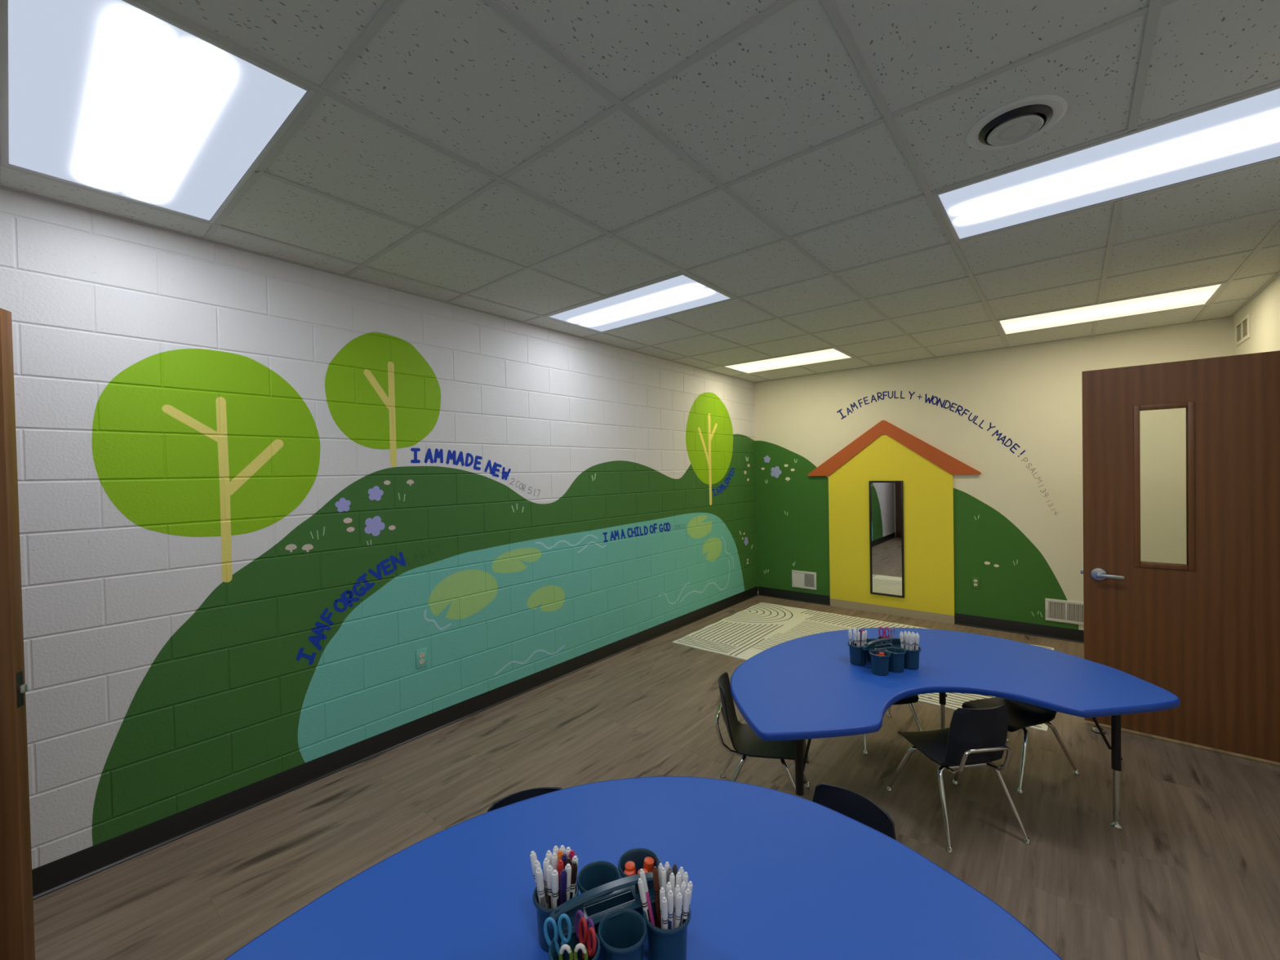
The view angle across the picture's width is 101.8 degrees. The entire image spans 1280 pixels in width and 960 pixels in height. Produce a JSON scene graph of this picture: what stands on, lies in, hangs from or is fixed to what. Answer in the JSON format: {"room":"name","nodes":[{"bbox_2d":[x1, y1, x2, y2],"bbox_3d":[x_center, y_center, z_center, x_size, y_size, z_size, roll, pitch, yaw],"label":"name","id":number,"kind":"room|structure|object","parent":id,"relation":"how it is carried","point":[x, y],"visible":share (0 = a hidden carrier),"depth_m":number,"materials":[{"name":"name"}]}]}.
{"room":"classroom","nodes":[
{"label":"classroom","id":0,"kind":"room"},
{"bbox_2d":[0,188,757,869],"bbox_3d":[-0.778,0.196,4.048,0.152,2.927,7.230,0,1,40],"label":"wall","id":1,"kind":"structure","parent":0,"point":[252,487],"depth_m":2.70,"materials":[{"name":"paint"}]},
{"bbox_2d":[0,307,35,959],"bbox_3d":[-2.400,0.544,1.488,0.954,2.132,0.163,-1,1,-19],"label":"door","id":2,"kind":"structure","parent":1,"relation":"in","point":[16,901],"depth_m":1.62,"materials":[{"name":"brown wood"}]},
{"bbox_2d":[335,497,351,511],"bbox_3d":[-1.647,0.138,2.881,0.003,0.080,0.081,0,1,40],"label":"flower","id":3,"kind":"object","parent":1,"relation":"on","point":[342,504],"depth_m":2.88,"materials":[{"name":"paint"}]},
{"bbox_2d":[364,515,385,536],"bbox_3d":[-1.536,0.268,3.011,0.001,0.117,0.116,0,1,40],"label":"flower","id":4,"kind":"object","parent":1,"relation":"on","point":[374,526],"depth_m":3.01,"materials":[{"name":"paint"}]},
{"bbox_2d":[368,485,383,500],"bbox_3d":[-1.533,0.078,3.017,0.001,0.087,0.087,0,1,40],"label":"flower","id":5,"kind":"object","parent":1,"relation":"on","point":[375,493],"depth_m":3.02,"materials":[{"name":"paint"}]},
{"bbox_2d":[31,586,758,900],"bbox_3d":[-0.689,1.502,4.014,0.017,0.112,6.930,0,1,40],"label":"baseboard","id":6,"kind":"structure","parent":1,"relation":"attached to","point":[51,877],"depth_m":2.72,"materials":[{"name":"black plastic"}]},
{"bbox_2d":[415,647,427,668],"bbox_3d":[-1.352,1.103,3.221,0.009,0.116,0.072,0,1,40],"label":"wall outlet","id":7,"kind":"object","parent":1,"relation":"attached to","point":[420,654],"visible":1,"depth_m":3.22,"materials":[{"name":"plastic"}]},
{"bbox_2d":[0,0,1279,382],"bbox_3d":[0.829,-1.227,2.677,4.093,0.105,6.930,0,1,40],"label":"ceiling","id":8,"kind":"structure","parent":0,"point":[526,162],"depth_m":1.88,"materials":[{"name":"tile"}]},
{"bbox_2d":[0,0,316,223],"bbox_3d":[-1.582,-1.115,1.658,1.195,0.007,0.586,0,1,40],"label":"recessed light","id":9,"kind":"object","parent":8,"relation":"in","point":[123,99],"visible":1,"depth_m":1.54,"materials":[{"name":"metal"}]},
{"bbox_2d":[545,272,734,333],"bbox_3d":[-0.030,-1.172,3.538,1.195,0.007,0.586,0,1,40],"label":"recessed light","id":10,"kind":"object","parent":8,"relation":"in","point":[679,293],"visible":1,"depth_m":3.48,"materials":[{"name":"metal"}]},
{"bbox_2d":[722,347,853,373],"bbox_3d":[1.523,-1.229,5.417,1.195,0.007,0.586,0,1,40],"label":"recessed light","id":11,"kind":"object","parent":8,"relation":"in","point":[831,354],"visible":1,"depth_m":5.38,"materials":[{"name":"plastic"}]},
{"bbox_2d":[966,93,1067,150],"bbox_3d":[1.235,-1.159,1.714,0.270,0.029,0.270,0,1,40],"label":"ceiling vent","id":12,"kind":"object","parent":8,"relation":"in","point":[1020,121],"visible":1,"depth_m":1.68,"materials":[{"name":"metal"}]},
{"bbox_2d":[932,84,1279,241],"bbox_3d":[1.850,-1.186,1.985,1.195,0.007,0.586,0,1,40],"label":"recessed light","id":13,"kind":"object","parent":8,"relation":"in","point":[1244,131],"visible":1,"depth_m":1.98,"materials":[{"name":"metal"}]},
{"bbox_2d":[996,282,1226,335],"bbox_3d":[3.403,-1.244,3.864,1.195,0.007,0.586,0,1,40],"label":"recessed light","id":14,"kind":"object","parent":8,"relation":"in","point":[1200,295],"visible":1,"depth_m":3.81,"materials":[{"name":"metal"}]},
{"bbox_2d":[33,595,1279,959],"bbox_3d":[0.884,1.596,2.717,4.093,0.100,6.930,0,1,40],"label":"floor","id":15,"kind":"structure","parent":0,"point":[1192,872],"depth_m":2.41,"materials":[{"name":"plastic"}]},
{"bbox_2d":[487,786,562,812],"bbox_3d":[-0.289,1.295,1.491,0.385,0.584,0.453,-1,1,-21],"label":"chair","id":16,"kind":"object","parent":15,"relation":"on","point":[527,793],"visible":0.08,"depth_m":1.67,"materials":[{"name":"black plastic"}]},
{"bbox_2d":[224,776,1062,959],"bbox_3d":[-0.148,1.290,1.065,1.949,0.600,1.229,-1,1,-18],"label":"table","id":17,"kind":"object","parent":15,"relation":"on","point":[774,874],"visible":0.99,"depth_m":1.25,"materials":[{"name":"blue laminate"}]},
{"bbox_2d":[532,848,690,959],"bbox_3d":[-0.063,0.921,1.097,0.295,0.133,0.243,-1,1,-23],"label":"caddy","id":18,"kind":"object","parent":17,"relation":"on","point":[612,901],"visible":0.77,"depth_m":1.07,"materials":[{"name":"teal plastic"}]},
{"bbox_2d":[529,850,537,887],"bbox_3d":[-0.222,0.900,1.145,0.048,0.151,0.015,-1,1,35],"label":"marker","id":19,"kind":"object","parent":18,"relation":"in","point":[533,857],"visible":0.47,"depth_m":1.15,"materials":[{"name":"white plastic"}]},
{"bbox_2d":[533,860,541,904],"bbox_3d":[-0.213,0.898,1.122,0.028,0.154,0.015,-1,1,-6],"label":"marker","id":20,"kind":"object","parent":18,"relation":"in","point":[537,864],"visible":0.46,"depth_m":1.12,"materials":[{"name":"white plastic"}]},
{"bbox_2d":[535,866,546,908],"bbox_3d":[-0.207,0.898,1.105,0.027,0.154,0.015,-2,1,-35],"label":"marker","id":21,"kind":"object","parent":18,"relation":"in","point":[539,873],"visible":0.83,"depth_m":1.10,"materials":[{"name":"white plastic"}]},
{"bbox_2d":[542,857,550,908],"bbox_3d":[-0.198,0.897,1.127,0.021,0.154,0.015,-1,1,13],"label":"marker","id":22,"kind":"object","parent":18,"relation":"in","point":[546,863],"visible":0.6,"depth_m":1.12,"materials":[{"name":"white plastic"}]},
{"bbox_2d":[545,849,552,865],"bbox_3d":[-0.197,0.897,1.145,0.015,0.154,0.025,-2,1,-34],"label":"marker","id":23,"kind":"object","parent":18,"relation":"in","point":[548,855],"visible":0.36,"depth_m":1.15,"materials":[{"name":"white plastic"}]},
{"bbox_2d":[546,865,553,908],"bbox_3d":[-0.189,0.897,1.109,0.015,0.154,0.021,-1,1,32],"label":"marker","id":24,"kind":"object","parent":18,"relation":"in","point":[549,870],"visible":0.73,"depth_m":1.10,"materials":[{"name":"white plastic"}]},
{"bbox_2d":[551,853,558,870],"bbox_3d":[-0.185,0.897,1.139,0.015,0.154,0.021,-1,1,-11],"label":"marker","id":25,"kind":"object","parent":18,"relation":"in","point":[554,860],"visible":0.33,"depth_m":1.14,"materials":[{"name":"white plastic"}]},
{"bbox_2d":[551,869,559,908],"bbox_3d":[-0.178,0.897,1.099,0.015,0.154,0.025,-1,1,-5],"label":"marker","id":26,"kind":"object","parent":18,"relation":"in","point":[555,886],"visible":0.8,"depth_m":1.09,"materials":[{"name":"white plastic"}]},
{"bbox_2d":[532,879,578,951],"bbox_3d":[-0.181,0.939,1.124,0.099,0.101,0.099,-1,1,-23],"label":"cup","id":27,"kind":"object","parent":18,"relation":"on","point":[543,913],"depth_m":1.09,"materials":[{"name":"teal plastic"}]},
{"bbox_2d":[543,913,572,959],"bbox_3d":[-0.159,0.914,1.009,0.055,0.132,0.018,-1,1,-7],"label":"scissors","id":28,"kind":"object","parent":18,"relation":"in","point":[564,940],"visible":0.96,"depth_m":1.01,"materials":[{"name":"blue plastic"}]},
{"bbox_2d":[556,859,564,903],"bbox_3d":[-0.172,0.897,1.122,0.018,0.154,0.015,-1,1,11],"label":"marker","id":29,"kind":"object","parent":18,"relation":"in","point":[560,866],"visible":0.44,"depth_m":1.11,"materials":[{"name":"red plastic"}]},
{"bbox_2d":[559,868,567,905],"bbox_3d":[-0.163,0.897,1.101,0.015,0.154,0.027,-2,1,-36],"label":"marker","id":30,"kind":"object","parent":18,"relation":"in","point":[563,875],"visible":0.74,"depth_m":1.09,"materials":[{"name":"purple plastic"}]},
{"bbox_2d":[560,853,567,868],"bbox_3d":[-0.167,0.897,1.137,0.022,0.154,0.015,-2,1,-37],"label":"marker","id":31,"kind":"object","parent":18,"relation":"in","point":[564,857],"visible":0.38,"depth_m":1.13,"materials":[{"name":"purple plastic"}]},
{"bbox_2d":[564,863,571,901],"bbox_3d":[-0.157,0.897,1.112,0.026,0.154,0.015,-1,1,22],"label":"marker","id":32,"kind":"object","parent":18,"relation":"in","point":[568,868],"visible":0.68,"depth_m":1.10,"materials":[{"name":"white plastic"}]},
{"bbox_2d":[568,849,575,860],"bbox_3d":[-0.155,0.897,1.146,0.029,0.154,0.015,-2,1,-36],"label":"marker","id":33,"kind":"object","parent":18,"relation":"in","point":[571,854],"visible":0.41,"depth_m":1.15,"materials":[{"name":"pink plastic"}]},
{"bbox_2d":[558,942,587,959],"bbox_3d":[-0.123,0.923,0.967,0.054,0.132,0.019,-1,1,-2],"label":"scissors","id":34,"kind":"object","parent":18,"relation":"in","point":[581,946],"visible":1,"depth_m":0.96,"materials":[{"name":"white plastic"}]},
{"bbox_2d":[569,861,577,899],"bbox_3d":[-0.147,0.897,1.118,0.029,0.154,0.015,-1,1,11],"label":"marker","id":35,"kind":"object","parent":18,"relation":"in","point":[574,865],"visible":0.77,"depth_m":1.11,"materials":[{"name":"black plastic"}]},
{"bbox_2d":[571,855,577,892],"bbox_3d":[-0.148,0.897,1.131,0.029,0.154,0.015,-1,1,-15],"label":"marker","id":36,"kind":"object","parent":18,"relation":"in","point":[575,858],"visible":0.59,"depth_m":1.13,"materials":[{"name":"white plastic"}]},
{"bbox_2d":[548,925,600,959],"bbox_3d":[-0.124,0.940,0.992,0.099,0.101,0.099,-1,1,-23],"label":"cup","id":37,"kind":"object","parent":18,"relation":"on","point":[574,940],"depth_m":1.02,"materials":[{"name":"teal plastic"}]},
{"bbox_2d":[574,910,595,959],"bbox_3d":[-0.108,0.915,1.016,0.054,0.132,0.013,0,1,39],"label":"scissors","id":38,"kind":"object","parent":18,"relation":"in","point":[589,921],"visible":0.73,"depth_m":1.02,"materials":[{"name":"purple plastic"}]},
{"bbox_2d":[578,916,596,959],"bbox_3d":[-0.101,0.910,0.992,0.012,0.133,0.055,-2,1,-42],"label":"scissors","id":39,"kind":"object","parent":18,"relation":"in","point":[587,933],"visible":0.92,"depth_m":0.99,"materials":[{"name":"red plastic"}]},
{"bbox_2d":[577,860,621,896],"bbox_3d":[-0.091,0.937,1.163,0.099,0.101,0.099,-1,1,-23],"label":"cup","id":40,"kind":"object","parent":18,"relation":"on","point":[594,874],"depth_m":1.20,"materials":[{"name":"teal plastic"}]},
{"bbox_2d":[597,907,647,959],"bbox_3d":[-0.034,0.938,1.031,0.099,0.101,0.099,-1,1,-23],"label":"cup","id":41,"kind":"object","parent":18,"relation":"on","point":[622,932],"depth_m":1.06,"materials":[{"name":"teal plastic"}]},
{"bbox_2d":[624,870,634,875],"bbox_3d":[-0.024,0.940,1.191,0.024,0.085,0.027,-1,1,-10],"label":"glue stick","id":42,"kind":"object","parent":18,"relation":"in","point":[626,872],"visible":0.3,"depth_m":1.19,"materials":[{"name":"orange plastic"}]},
{"bbox_2d":[624,861,635,875],"bbox_3d":[-0.021,0.934,1.209,0.024,0.086,0.030,-1,1,22],"label":"glue stick","id":43,"kind":"object","parent":18,"relation":"in","point":[629,865],"visible":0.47,"depth_m":1.20,"materials":[{"name":"orange plastic"}]},
{"bbox_2d":[617,848,660,916],"bbox_3d":[-0.001,0.935,1.202,0.099,0.101,0.099,-1,1,-23],"label":"cup","id":44,"kind":"object","parent":18,"relation":"on","point":[637,855],"depth_m":1.23,"materials":[{"name":"teal plastic"}]},
{"bbox_2d":[637,877,651,923],"bbox_3d":[0.015,0.901,1.072,0.038,0.152,0.012,-1,1,23],"label":"marker","id":45,"kind":"object","parent":18,"relation":"in","point":[641,886],"visible":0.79,"depth_m":1.07,"materials":[{"name":"white plastic"}]},
{"bbox_2d":[639,868,655,926],"bbox_3d":[0.019,0.896,1.087,0.044,0.151,0.012,-1,1,33],"label":"marker","id":46,"kind":"object","parent":18,"relation":"in","point":[642,876],"visible":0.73,"depth_m":1.09,"materials":[{"name":"pink plastic"}]},
{"bbox_2d":[643,856,653,872],"bbox_3d":[0.018,0.931,1.218,0.032,0.086,0.024,-1,1,15],"label":"glue stick","id":47,"kind":"object","parent":18,"relation":"in","point":[648,864],"visible":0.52,"depth_m":1.21,"materials":[{"name":"orange plastic"}]},
{"bbox_2d":[653,866,661,928],"bbox_3d":[0.037,0.893,1.093,0.012,0.154,0.024,-2,1,-35],"label":"marker","id":48,"kind":"object","parent":18,"relation":"in","point":[655,875],"visible":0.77,"depth_m":1.09,"materials":[{"name":"plastic"}]},
{"bbox_2d":[657,862,663,889],"bbox_3d":[0.047,0.893,1.100,0.012,0.154,0.025,-1,1,-12],"label":"marker","id":49,"kind":"object","parent":18,"relation":"in","point":[660,866],"visible":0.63,"depth_m":1.10,"materials":[{"name":"white plastic"}]},
{"bbox_2d":[659,887,665,928],"bbox_3d":[0.048,0.900,1.054,0.012,0.154,0.020,-1,1,25],"label":"marker","id":50,"kind":"object","parent":18,"relation":"in","point":[662,892],"visible":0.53,"depth_m":1.05,"materials":[{"name":"white plastic"}]},
{"bbox_2d":[661,867,666,897],"bbox_3d":[0.052,0.893,1.089,0.012,0.154,0.020,-1,1,-14],"label":"marker","id":51,"kind":"object","parent":18,"relation":"in","point":[664,877],"visible":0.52,"depth_m":1.09,"materials":[{"name":"white plastic"}]},
{"bbox_2d":[661,897,668,929],"bbox_3d":[0.051,0.900,1.037,0.012,0.154,0.030,-1,1,6],"label":"marker","id":52,"kind":"object","parent":18,"relation":"in","point":[664,903],"visible":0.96,"depth_m":1.03,"materials":[{"name":"white plastic"}]},
{"bbox_2d":[643,894,690,959],"bbox_3d":[0.056,0.935,1.070,0.099,0.101,0.099,-1,1,-23],"label":"cup","id":53,"kind":"object","parent":18,"relation":"on","point":[663,944],"depth_m":1.03,"materials":[{"name":"teal plastic"}]},
{"bbox_2d":[666,881,671,902],"bbox_3d":[0.059,0.899,1.064,0.012,0.154,0.012,-2,3,-40],"label":"marker","id":54,"kind":"object","parent":18,"relation":"in","point":[668,886],"visible":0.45,"depth_m":1.06,"materials":[{"name":"white plastic"}]},
{"bbox_2d":[666,866,672,883],"bbox_3d":[0.063,0.893,1.091,0.012,0.154,0.021,-1,1,18],"label":"marker","id":55,"kind":"object","parent":18,"relation":"in","point":[669,869],"visible":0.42,"depth_m":1.09,"materials":[{"name":"grey plastic"}]},
{"bbox_2d":[667,889,673,929],"bbox_3d":[0.061,0.900,1.048,0.012,0.154,0.024,-1,1,-13],"label":"marker","id":56,"kind":"object","parent":18,"relation":"in","point":[670,895],"visible":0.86,"depth_m":1.04,"materials":[{"name":"white plastic"}]},
{"bbox_2d":[669,872,675,906],"bbox_3d":[0.066,0.893,1.077,0.017,0.154,0.012,-2,1,-30],"label":"marker","id":57,"kind":"object","parent":18,"relation":"in","point":[672,878],"visible":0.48,"depth_m":1.07,"materials":[{"name":"white plastic"}]},
{"bbox_2d":[672,863,677,883],"bbox_3d":[0.072,0.893,1.098,0.012,0.154,0.025,-1,1,31],"label":"marker","id":58,"kind":"object","parent":18,"relation":"in","point":[674,867],"visible":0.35,"depth_m":1.10,"materials":[{"name":"grey plastic"}]},
{"bbox_2d":[672,884,680,928],"bbox_3d":[0.073,0.899,1.059,0.023,0.154,0.012,-1,1,32],"label":"marker","id":59,"kind":"object","parent":18,"relation":"in","point":[677,891],"visible":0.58,"depth_m":1.05,"materials":[{"name":"white plastic"}]},
{"bbox_2d":[674,892,682,928],"bbox_3d":[0.075,0.900,1.044,0.012,0.154,0.029,-2,1,-36],"label":"marker","id":60,"kind":"object","parent":18,"relation":"in","point":[679,897],"visible":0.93,"depth_m":1.03,"materials":[{"name":"white plastic"}]},
{"bbox_2d":[675,871,681,887],"bbox_3d":[0.077,0.893,1.080,0.021,0.154,0.012,-1,1,-22],"label":"marker","id":61,"kind":"object","parent":18,"relation":"in","point":[678,877],"visible":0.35,"depth_m":1.08,"materials":[{"name":"white plastic"}]},
{"bbox_2d":[678,866,684,884],"bbox_3d":[0.083,0.893,1.091,0.026,0.154,0.012,-2,1,-40],"label":"marker","id":62,"kind":"object","parent":18,"relation":"in","point":[681,869],"visible":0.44,"depth_m":1.09,"materials":[{"name":"white plastic"}]},
{"bbox_2d":[680,881,685,925],"bbox_3d":[0.082,0.899,1.065,0.026,0.154,0.012,-1,1,8],"label":"marker","id":63,"kind":"object","parent":18,"relation":"in","point":[682,888],"visible":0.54,"depth_m":1.06,"materials":[{"name":"white plastic"}]},
{"bbox_2d":[682,871,688,889],"bbox_3d":[0.089,0.893,1.080,0.026,0.154,0.012,-1,1,-15],"label":"marker","id":64,"kind":"object","parent":18,"relation":"in","point":[685,878],"visible":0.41,"depth_m":1.08,"materials":[{"name":"white plastic"}]},
{"bbox_2d":[680,888,690,924],"bbox_3d":[0.088,0.900,1.052,0.032,0.153,0.012,-1,1,29],"label":"marker","id":65,"kind":"object","parent":18,"relation":"in","point":[687,893],"visible":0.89,"depth_m":1.04,"materials":[{"name":"white plastic"}]},
{"bbox_2d":[686,880,693,912],"bbox_3d":[0.093,0.899,1.067,0.033,0.153,0.012,-1,1,3],"label":"marker","id":66,"kind":"object","parent":18,"relation":"in","point":[690,886],"visible":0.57,"depth_m":1.06,"materials":[{"name":"white plastic"}]},
{"bbox_2d":[715,671,810,795],"bbox_3d":[0.593,1.263,2.500,0.453,0.584,0.385,-1,1,14],"label":"chair","id":67,"kind":"object","parent":15,"relation":"on","point":[745,743],"visible":0.8,"depth_m":2.46,"materials":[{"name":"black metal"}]},
{"bbox_2d":[812,782,896,839],"bbox_3d":[0.533,1.279,1.496,0.453,0.584,0.385,-2,1,-42],"label":"chair","id":68,"kind":"object","parent":15,"relation":"on","point":[850,803],"visible":0.16,"depth_m":1.63,"materials":[{"name":"black plastic"}]},
{"bbox_2d":[672,602,1053,732],"bbox_3d":[1.948,1.492,4.696,2.775,0.009,1.828,0,1,40],"label":"area rug","id":69,"kind":"object","parent":15,"relation":"on","point":[751,631],"visible":0.38,"depth_m":5.17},
{"bbox_2d":[862,694,922,754],"bbox_3d":[1.433,1.251,3.136,0.385,0.557,0.453,-1,1,-2],"label":"chair","id":70,"kind":"object","parent":15,"relation":"on","point":[913,699],"visible":0.12,"depth_m":2.96,"materials":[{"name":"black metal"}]},
{"bbox_2d":[730,627,1180,829],"bbox_3d":[1.351,1.238,2.662,1.949,0.600,1.229,-1,1,-5],"label":"table","id":71,"kind":"object","parent":15,"relation":"on","point":[806,687],"visible":0.92,"depth_m":2.38,"materials":[{"name":"plastic"}]},
{"bbox_2d":[847,635,920,675],"bbox_3d":[1.238,0.874,2.641,0.295,0.133,0.243,-1,1,-20],"label":"caddy","id":72,"kind":"object","parent":71,"relation":"on","point":[895,658],"visible":0.91,"depth_m":2.58,"materials":[{"name":"teal plastic"}]},
{"bbox_2d":[853,631,857,646],"bbox_3d":[1.103,0.850,2.662,0.023,0.154,0.015,-2,1,-39],"label":"marker","id":73,"kind":"object","parent":72,"relation":"in","point":[854,632],"visible":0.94,"depth_m":2.65,"materials":[{"name":"white plastic"}]},
{"bbox_2d":[847,640,866,665],"bbox_3d":[1.122,0.892,2.675,0.099,0.101,0.099,-1,1,-20],"label":"cup","id":74,"kind":"object","parent":72,"relation":"on","point":[858,656],"depth_m":2.64,"materials":[{"name":"teal plastic"}]},
{"bbox_2d":[857,631,860,646],"bbox_3d":[1.119,0.850,2.660,0.014,0.154,0.020,-1,1,6],"label":"marker","id":75,"kind":"object","parent":72,"relation":"in","point":[858,632],"visible":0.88,"depth_m":2.65,"materials":[{"name":"white plastic"}]},
{"bbox_2d":[861,631,865,646],"bbox_3d":[1.139,0.849,2.659,0.024,0.154,0.014,0,1,44],"label":"marker","id":76,"kind":"object","parent":72,"relation":"in","point":[863,632],"visible":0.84,"depth_m":2.65,"materials":[{"name":"white plastic"}]},
{"bbox_2d":[866,638,883,662],"bbox_3d":[1.214,0.889,2.709,0.099,0.101,0.099,-1,1,-20],"label":"cup","id":77,"kind":"object","parent":72,"relation":"on","point":[878,645],"depth_m":2.69,"materials":[{"name":"teal plastic"}]},
{"bbox_2d":[868,648,890,675],"bbox_3d":[1.172,0.892,2.540,0.099,0.101,0.099,-1,1,-20],"label":"cup","id":78,"kind":"object","parent":72,"relation":"on","point":[880,664],"depth_m":2.51,"materials":[{"name":"teal plastic"}]},
{"bbox_2d":[878,626,888,638],"bbox_3d":[1.291,0.844,2.748,0.054,0.132,0.013,-1,1,16],"label":"scissors","id":79,"kind":"object","parent":72,"relation":"in","point":[884,629],"visible":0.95,"depth_m":2.75,"materials":[{"name":"red plastic"}]},
{"bbox_2d":[876,635,892,646],"bbox_3d":[1.305,0.887,2.743,0.099,0.101,0.099,-1,1,-20],"label":"cup","id":80,"kind":"object","parent":72,"relation":"on","point":[888,643],"depth_m":2.70,"materials":[{"name":"teal plastic"}]},
{"bbox_2d":[888,627,894,641],"bbox_3d":[1.334,0.849,2.753,0.055,0.133,0.011,-2,1,-34],"label":"scissors","id":81,"kind":"object","parent":72,"relation":"in","point":[893,628],"visible":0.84,"depth_m":2.75,"materials":[{"name":"plastic"}]},
{"bbox_2d":[884,646,906,672],"bbox_3d":[1.264,0.890,2.574,0.099,0.101,0.099,-1,1,-20],"label":"cup","id":82,"kind":"object","parent":72,"relation":"on","point":[897,660],"depth_m":2.54,"materials":[{"name":"teal plastic"}]},
{"bbox_2d":[899,632,904,648],"bbox_3d":[1.323,0.847,2.618,0.028,0.154,0.014,-1,1,21],"label":"marker","id":83,"kind":"object","parent":72,"relation":"in","point":[900,633],"visible":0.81,"depth_m":2.61,"materials":[{"name":"white plastic"}]},
{"bbox_2d":[905,633,909,649],"bbox_3d":[1.339,0.846,2.602,0.021,0.154,0.014,-1,1,-16],"label":"marker","id":84,"kind":"object","parent":72,"relation":"in","point":[906,634],"visible":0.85,"depth_m":2.60,"materials":[{"name":"white plastic"}]},
{"bbox_2d":[898,644,920,669],"bbox_3d":[1.356,0.888,2.608,0.099,0.101,0.099,-1,1,-20],"label":"cup","id":85,"kind":"object","parent":72,"relation":"on","point":[912,656],"depth_m":2.57,"materials":[{"name":"teal plastic"}]},
{"bbox_2d":[909,635,912,649],"bbox_3d":[1.348,0.846,2.587,0.014,0.154,0.023,-1,1,23],"label":"marker","id":86,"kind":"object","parent":72,"relation":"in","point":[910,636],"visible":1,"depth_m":2.58,"materials":[{"name":"white plastic"}]},
{"bbox_2d":[915,634,919,649],"bbox_3d":[1.378,0.846,2.588,0.027,0.154,0.014,0,1,37],"label":"marker","id":87,"kind":"object","parent":72,"relation":"in","point":[917,635],"visible":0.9,"depth_m":2.58,"materials":[{"name":"white plastic"}]},
{"bbox_2d":[885,704,1031,853],"bbox_3d":[1.436,1.248,2.391,0.385,0.584,0.453,-1,1,-7],"label":"chair","id":88,"kind":"object","parent":15,"relation":"on","point":[974,737],"visible":1,"depth_m":2.22,"materials":[{"name":"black plastic"}]},
{"bbox_2d":[961,697,1079,793],"bbox_3d":[1.994,1.245,2.783,0.453,0.557,0.385,-1,1,-20],"label":"chair","id":89,"kind":"object","parent":15,"relation":"on","point":[1021,715],"visible":0.39,"depth_m":2.70,"materials":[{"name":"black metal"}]},
{"bbox_2d":[1090,725,1105,733],"bbox_3d":[2.740,1.490,3.108,0.066,0.030,0.066,0,1,40],"label":"door stop","id":90,"kind":"object","parent":15,"relation":"on","point":[1094,729],"visible":0.79,"depth_m":3.10,"materials":[{"name":"silver metal"}]},
{"bbox_2d":[754,316,1232,630],"bbox_3d":[3.110,0.100,5.425,4.093,2.927,0.151,0,1,40],"label":"wall","id":91,"kind":"structure","parent":0,"point":[1013,415],"depth_m":5.03,"materials":[{"name":"beige paint"}]},
{"bbox_2d":[764,455,770,462],"bbox_3d":[1.604,-0.263,6.560,0.093,0.092,0.001,0,1,40],"label":"flower","id":92,"kind":"object","parent":91,"relation":"on","point":[766,459],"depth_m":6.56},
{"bbox_2d":[770,466,781,477],"bbox_3d":[1.699,-0.099,6.487,0.144,0.147,0.001,0,1,40],"label":"flower","id":93,"kind":"object","parent":91,"relation":"on","point":[775,471],"depth_m":6.49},
{"bbox_2d":[758,586,830,605],"bbox_3d":[1.874,1.419,6.379,0.923,0.112,0.017,0,1,40],"label":"baseboard","id":94,"kind":"structure","parent":91,"relation":"attached to","point":[762,591],"depth_m":6.36,"materials":[{"name":"black plastic"}]},
{"bbox_2d":[791,569,816,590],"bbox_3d":[1.980,1.207,6.283,0.302,0.207,0.020,0,1,40],"label":"air vent","id":95,"kind":"object","parent":91,"relation":"in","point":[800,579],"visible":1,"depth_m":6.28,"materials":[{"name":"metal"}]},
{"bbox_2d":[808,420,981,624],"bbox_3d":[2.690,0.409,5.665,1.737,2.119,0.030,0,1,40],"label":"cutout","id":96,"kind":"object","parent":91,"relation":"attached to","point":[886,451],"visible":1,"depth_m":5.56,"materials":[{"name":"yellow wood"}]},
{"bbox_2d":[868,480,904,598],"bbox_3d":[2.683,0.636,5.660,0.344,1.254,0.020,0,1,40],"label":"wall mirror","id":97,"kind":"object","parent":96,"relation":"attached to","point":[886,497],"visible":1,"depth_m":5.65,"materials":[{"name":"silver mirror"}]},
{"bbox_2d":[971,576,979,588],"bbox_3d":[3.335,1.020,5.166,0.072,0.116,0.009,0,1,40],"label":"wall outlet","id":98,"kind":"object","parent":91,"relation":"attached to","point":[975,580],"visible":1,"depth_m":5.16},
{"bbox_2d":[954,613,1084,643],"bbox_3d":[3.930,1.403,4.681,1.895,0.112,0.017,0,1,40],"label":"baseboard","id":99,"kind":"structure","parent":91,"relation":"attached to","point":[1005,625],"depth_m":4.94,"materials":[{"name":"black plastic"}]},
{"bbox_2d":[1044,598,1084,625],"bbox_3d":[3.871,1.197,4.721,0.302,0.204,0.020,0,1,40],"label":"air vent","id":100,"kind":"object","parent":91,"relation":"in","point":[1055,610],"visible":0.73,"depth_m":4.73,"materials":[{"name":"metal"}]},
{"bbox_2d":[1232,275,1279,355],"bbox_3d":[2.493,0.171,1.346,0.150,2.927,7.230,0,1,40],"label":"wall","id":101,"kind":"structure","parent":0,"point":[1264,310],"depth_m":3.42,"materials":[{"name":"beige paint"}]},
{"bbox_2d":[1080,350,1279,762],"bbox_3d":[3.082,0.404,2.906,0.946,2.137,0.163,0,1,40],"label":"door","id":102,"kind":"structure","parent":101,"relation":"in","point":[1205,630],"depth_m":2.87,"materials":[{"name":"brown wood"}]},
{"bbox_2d":[1235,313,1249,346],"bbox_3d":[4.413,-1.094,3.808,0.010,0.170,0.370,0,1,40],"label":"air vent","id":103,"kind":"object","parent":101,"relation":"in","point":[1242,326],"visible":1,"depth_m":3.80,"materials":[{"name":"metal"}]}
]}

